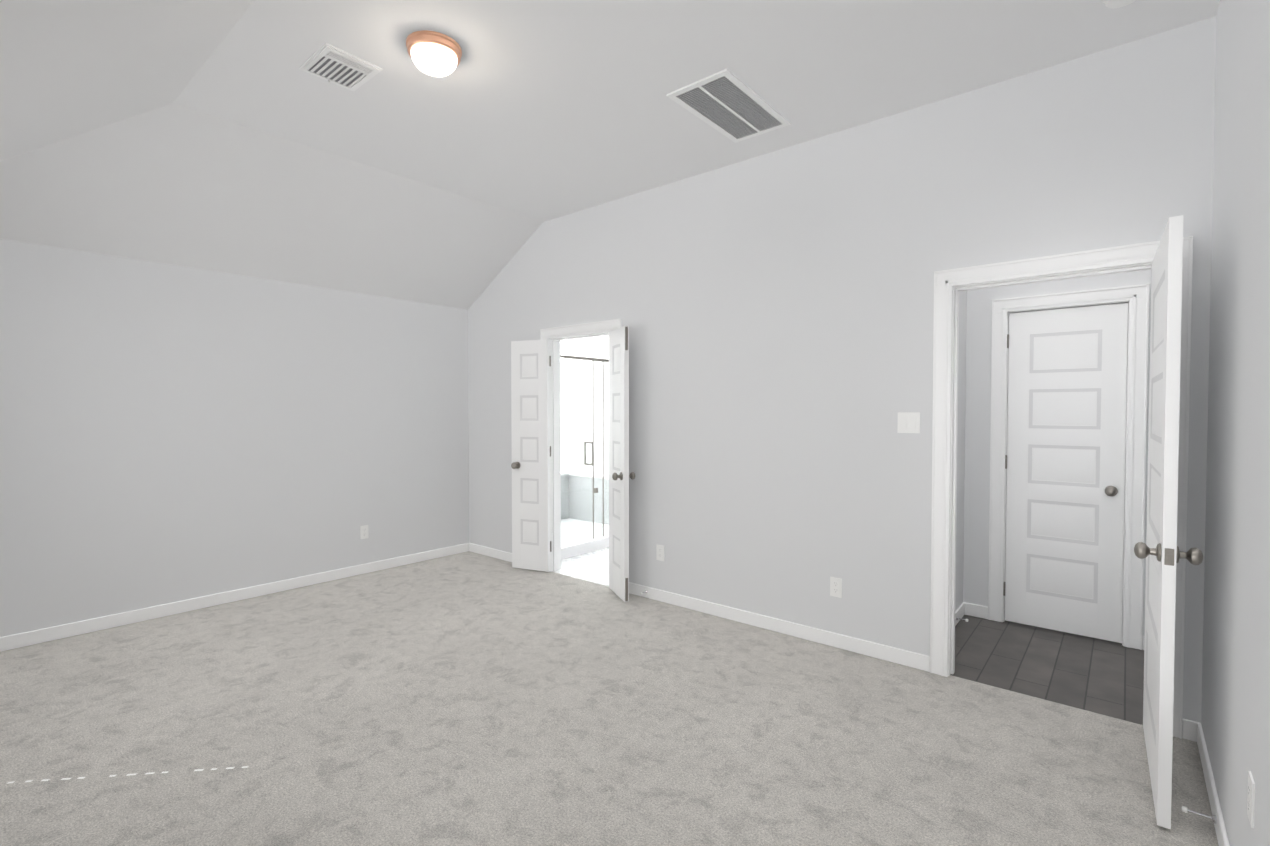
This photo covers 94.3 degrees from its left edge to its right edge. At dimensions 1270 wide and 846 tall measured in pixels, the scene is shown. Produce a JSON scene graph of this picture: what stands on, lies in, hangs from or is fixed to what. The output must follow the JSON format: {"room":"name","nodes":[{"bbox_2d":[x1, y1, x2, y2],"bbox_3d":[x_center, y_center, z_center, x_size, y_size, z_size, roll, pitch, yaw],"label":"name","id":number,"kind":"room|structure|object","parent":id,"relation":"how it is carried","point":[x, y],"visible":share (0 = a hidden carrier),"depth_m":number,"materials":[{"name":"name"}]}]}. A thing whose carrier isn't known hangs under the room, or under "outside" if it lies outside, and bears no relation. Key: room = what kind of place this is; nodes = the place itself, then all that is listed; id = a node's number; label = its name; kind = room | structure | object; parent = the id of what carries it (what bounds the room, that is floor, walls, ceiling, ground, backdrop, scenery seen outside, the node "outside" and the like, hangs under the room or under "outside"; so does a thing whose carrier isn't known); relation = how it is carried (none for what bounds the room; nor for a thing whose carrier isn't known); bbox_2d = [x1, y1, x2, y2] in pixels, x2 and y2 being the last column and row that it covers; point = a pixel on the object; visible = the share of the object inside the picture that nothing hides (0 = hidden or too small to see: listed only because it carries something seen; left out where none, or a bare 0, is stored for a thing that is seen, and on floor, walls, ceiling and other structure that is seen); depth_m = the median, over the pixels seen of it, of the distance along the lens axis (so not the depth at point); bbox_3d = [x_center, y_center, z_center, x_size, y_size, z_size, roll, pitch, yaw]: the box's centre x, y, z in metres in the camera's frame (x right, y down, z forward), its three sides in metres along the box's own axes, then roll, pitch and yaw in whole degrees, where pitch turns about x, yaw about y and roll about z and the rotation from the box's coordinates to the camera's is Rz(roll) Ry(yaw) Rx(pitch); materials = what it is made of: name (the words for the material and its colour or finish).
{"room":"empty bedroom","nodes":[
{"label":"empty bedroom","id":0,"kind":"room"},
{"bbox_2d":[0,239,468,636],"bbox_3d":[-3.027,0.053,4.378,0.120,2.540,4.090,1,2,40],"label":"wall","id":1,"kind":"structure","parent":0,"point":[171,433],"depth_m":4.22,"materials":[{"name":"white paint"}]},
{"bbox_2d":[0,543,468,651],"bbox_3d":[-2.942,1.281,4.404,0.013,0.085,3.957,1,2,40],"label":"baseboard","id":2,"kind":"structure","parent":1,"relation":"attached to","point":[24,639],"depth_m":4.22,"materials":[{"name":"white wood"}]},
{"bbox_2d":[360,525,367,538],"bbox_3d":[-2.348,0.947,5.112,0.007,0.114,0.070,1,2,40],"label":"outlet","id":3,"kind":"object","parent":1,"relation":"attached to","point":[363,532],"visible":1,"depth_m":5.11,"materials":[{"name":"white plastic"}]},
{"bbox_2d":[552,547,608,585],"bbox_3d":[0.066,1.316,7.063,6.960,0.096,3.908,1,2,40],"label":"floor","id":4,"kind":"structure","parent":0,"point":[592,566],"depth_m":5.36,"materials":[{"name":"tile"}]},
{"bbox_2d":[560,335,608,558],"bbox_3d":[-0.854,0.052,6.557,1.491,2.454,1.720,1,2,40],"label":"shower enclosure","id":5,"kind":"object","parent":4,"relation":"on","point":[584,371],"visible":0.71,"depth_m":7.25,"materials":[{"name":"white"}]},
{"bbox_2d":[0,551,1218,845],"bbox_3d":[-0.930,1.412,2.669,5.570,0.100,4.112,1,2,40],"label":"floor carpet","id":6,"kind":"object","parent":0,"point":[468,699],"visible":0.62,"depth_m":2.56,"materials":[{"name":"grey carpet"}]},
{"bbox_2d":[6,766,247,783],"bbox_3d":[-1.961,1.366,2.290,0.597,0.001,0.630,1,2,40],"label":"floor","id":7,"kind":"structure","parent":6,"relation":"on","point":[129,774],"depth_m":2.29,"materials":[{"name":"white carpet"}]},
{"bbox_2d":[0,0,1219,309],"bbox_3d":[-0.975,-1.386,2.637,5.678,1.064,4.318,1,2,40],"label":"ceiling","id":8,"kind":"structure","parent":0,"point":[226,136],"depth_m":3.11,"materials":[{"name":"white paint"}]},
{"bbox_2d":[299,43,382,91],"bbox_3d":[-1.413,-1.692,2.829,0.305,0.021,0.262,1,2,40],"label":"ceiling vent","id":9,"kind":"object","parent":8,"relation":"in","point":[329,63],"visible":0.98,"depth_m":2.81,"materials":[{"name":"white metal"}]},
{"bbox_2d":[406,30,461,76],"bbox_3d":[-0.908,-1.643,2.666,0.240,0.112,0.240,1,2,40],"label":"flush-mount light","id":10,"kind":"object","parent":8,"relation":"attached to","point":[434,53],"visible":1,"depth_m":2.60,"materials":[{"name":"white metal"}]},
{"bbox_2d":[667,68,790,142],"bbox_3d":[0.527,-1.705,3.212,0.360,0.011,0.700,1,2,40],"label":"ceiling vent","id":11,"kind":"object","parent":8,"relation":"in","point":[726,102],"visible":1,"depth_m":3.17,"materials":[{"name":"white metal"}]},
{"bbox_2d":[1101,0,1135,7],"bbox_3d":[1.903,-1.667,2.293,0.144,0.046,0.144,1,2,40],"label":"smoke detector","id":12,"kind":"object","parent":8,"relation":"attached to","point":[1114,3],"visible":1,"depth_m":2.31,"materials":[{"name":"white plastic"}]},
{"bbox_2d":[468,16,1216,722],"bbox_3d":[0.413,-0.328,4.237,5.570,3.310,0.120,1,2,40],"label":"wall","id":13,"kind":"structure","parent":0,"point":[774,310],"depth_m":3.52,"materials":[{"name":"white paint"}]},
{"bbox_2d":[469,543,511,561],"bbox_3d":[-1.247,1.255,5.574,1.114,0.085,0.013,1,2,40],"label":"baseboard","id":14,"kind":"structure","parent":13,"relation":"attached to","point":[492,552],"depth_m":5.69,"materials":[{"name":"white wood"}]},
{"bbox_2d":[511,339,551,571],"bbox_3d":[-0.920,0.284,5.194,0.388,2.018,0.176,1,1,23],"label":"door leaf","id":15,"kind":"structure","parent":13,"relation":"in","point":[530,433],"depth_m":5.17,"materials":[{"name":"white paint"}]},
{"bbox_2d":[540,319,621,571],"bbox_3d":[-0.419,0.248,4.946,0.933,2.128,0.161,1,2,40],"label":"door frame","id":16,"kind":"structure","parent":13,"relation":"attached to","point":[558,447],"depth_m":5.16,"materials":[{"name":"white wood"}]},
{"bbox_2d":[609,326,634,601],"bbox_3d":[-0.126,0.300,4.484,0.176,2.018,0.387,0,1,-20],"label":"door leaf","id":17,"kind":"structure","parent":13,"relation":"in","point":[619,475],"depth_m":4.41,"materials":[{"name":"white paint"}]},
{"bbox_2d":[656,545,663,560],"bbox_3d":[0.188,0.964,4.372,0.070,0.114,0.007,1,2,40],"label":"outlet","id":18,"kind":"object","parent":13,"relation":"attached to","point":[660,552],"visible":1,"depth_m":4.37,"materials":[{"name":"white plastic"}]},
{"bbox_2d":[629,582,929,671],"bbox_3d":[0.749,1.292,3.906,2.223,0.085,0.013,1,2,40],"label":"baseboard","id":19,"kind":"structure","parent":13,"relation":"attached to","point":[883,652],"depth_m":3.69,"materials":[{"name":"white wood"}]},
{"bbox_2d":[830,577,841,597],"bbox_3d":[1.202,0.983,3.524,0.070,0.114,0.007,1,2,40],"label":"outlet","id":20,"kind":"object","parent":13,"relation":"attached to","point":[835,587],"visible":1,"depth_m":3.52,"materials":[{"name":"white plastic"}]},
{"bbox_2d":[897,412,919,432],"bbox_3d":[1.507,-0.001,3.245,0.116,0.114,0.010,1,2,40],"label":"light switch","id":21,"kind":"object","parent":13,"relation":"attached to","point":[908,422],"visible":1,"depth_m":3.25,"materials":[{"name":"white plastic"}]},
{"bbox_2d":[930,236,1192,738],"bbox_3d":[2.022,0.279,2.893,1.004,2.158,0.141,1,2,40],"label":"door frame","id":22,"kind":"structure","parent":13,"relation":"attached to","point":[945,281],"depth_m":3.04,"materials":[{"name":"white wood"}]},
{"bbox_2d":[1134,215,1202,828],"bbox_3d":[2.038,0.334,2.287,0.176,2.048,0.828,1,2,38],"label":"entry door","id":23,"kind":"structure","parent":13,"relation":"in","point":[1161,552],"depth_m":1.99,"materials":[{"name":"white paint"}]},
{"bbox_2d":[1182,719,1200,741],"bbox_3d":[2.393,1.323,2.532,0.059,0.085,0.013,1,2,40],"label":"baseboard","id":24,"kind":"structure","parent":13,"relation":"attached to","point":[1189,729],"depth_m":2.53,"materials":[{"name":"white wood"}]},
{"bbox_2d":[955,290,966,610],"bbox_3d":[1.915,0.028,3.726,0.120,2.620,1.010,1,2,40],"label":"wall","id":25,"kind":"structure","parent":0,"point":[961,444],"depth_m":3.98,"materials":[{"name":"white paint"}]},
{"bbox_2d":[955,603,964,625],"bbox_3d":[1.966,1.296,3.712,0.013,0.085,0.984,1,2,40],"label":"baseboard","id":26,"kind":"structure","parent":25,"relation":"attached to","point":[960,612],"depth_m":3.98,"materials":[{"name":"white wood"}]},
{"bbox_2d":[950,615,1143,724],"bbox_3d":[3.204,1.398,3.397,2.320,0.096,2.308,1,2,40],"label":"floor","id":27,"kind":"structure","parent":0,"point":[1098,676],"depth_m":3.29,"materials":[{"name":"grey tile"}]},
{"bbox_2d":[963,269,1151,635],"bbox_3d":[3.213,0.036,3.377,2.560,2.620,0.120,1,2,40],"label":"wall","id":28,"kind":"structure","parent":0,"point":[977,443],"depth_m":4.01,"materials":[{"name":"white paint"}]},
{"bbox_2d":[963,602,987,618],"bbox_3d":[2.340,1.289,4.049,0.154,0.085,0.013,1,2,40],"label":"baseboard","id":29,"kind":"structure","parent":28,"relation":"attached to","point":[976,610],"depth_m":4.04,"materials":[{"name":"white wood"}]},
{"bbox_2d":[1003,303,1127,642],"bbox_3d":[2.716,0.302,3.747,0.614,2.048,0.176,1,2,40],"label":"closet door","id":30,"kind":"structure","parent":28,"relation":"in","point":[1066,430],"depth_m":3.72,"materials":[{"name":"white paint"}]},
{"bbox_2d":[988,284,1148,649],"bbox_3d":[2.745,0.295,3.774,0.650,2.085,0.120,1,2,40],"label":"door frame","id":31,"kind":"structure","parent":28,"relation":"attached to","point":[1006,436],"depth_m":3.71,"materials":[{"name":"white wood"}]},
{"bbox_2d":[1122,303,1128,629],"bbox_3d":[2.744,0.305,3.773,0.610,2.065,0.034,1,2,40],"label":"trim","id":32,"kind":"structure","parent":28,"relation":"attached to","point":[1125,468],"depth_m":3.56,"materials":[{"name":"white wood"}]},
{"bbox_2d":[1142,635,1144,649],"bbox_3d":[3.534,1.311,3.051,1.374,0.085,0.013,1,2,40],"label":"baseboard","id":33,"kind":"structure","parent":28,"relation":"attached to","point":[1143,636],"depth_m":3.48,"materials":[{"name":"white wood"}]},
{"bbox_2d":[1201,0,1269,845],"bbox_3d":[1.154,-0.253,0.875,0.120,3.310,4.090,1,2,40],"label":"wall","id":34,"kind":"structure","parent":0,"point":[1235,716],"depth_m":1.78,"materials":[{"name":"white paint"}]},
{"bbox_2d":[1182,806,1216,823],"bbox_3d":[1.913,1.327,1.999,0.085,0.025,0.026,1,2,40],"label":"door stop","id":35,"kind":"object","parent":34,"relation":"attached to","point":[1213,817],"visible":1,"depth_m":1.99,"materials":[{"name":"silver metal"}]},
{"bbox_2d":[1197,724,1229,845],"bbox_3d":[1.137,1.357,0.995,0.013,0.085,3.957,1,2,40],"label":"baseboard","id":36,"kind":"structure","parent":34,"relation":"attached to","point":[1220,830],"depth_m":2.11,"materials":[{"name":"white wood"}]},
{"bbox_2d":[1247,771,1254,827],"bbox_3d":[1.585,0.968,1.517,0.007,0.114,0.070,1,2,40],"label":"outlet","id":37,"kind":"object","parent":34,"relation":"attached to","point":[1251,799],"visible":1,"depth_m":1.50,"materials":[{"name":"white plastic"}]}
]}

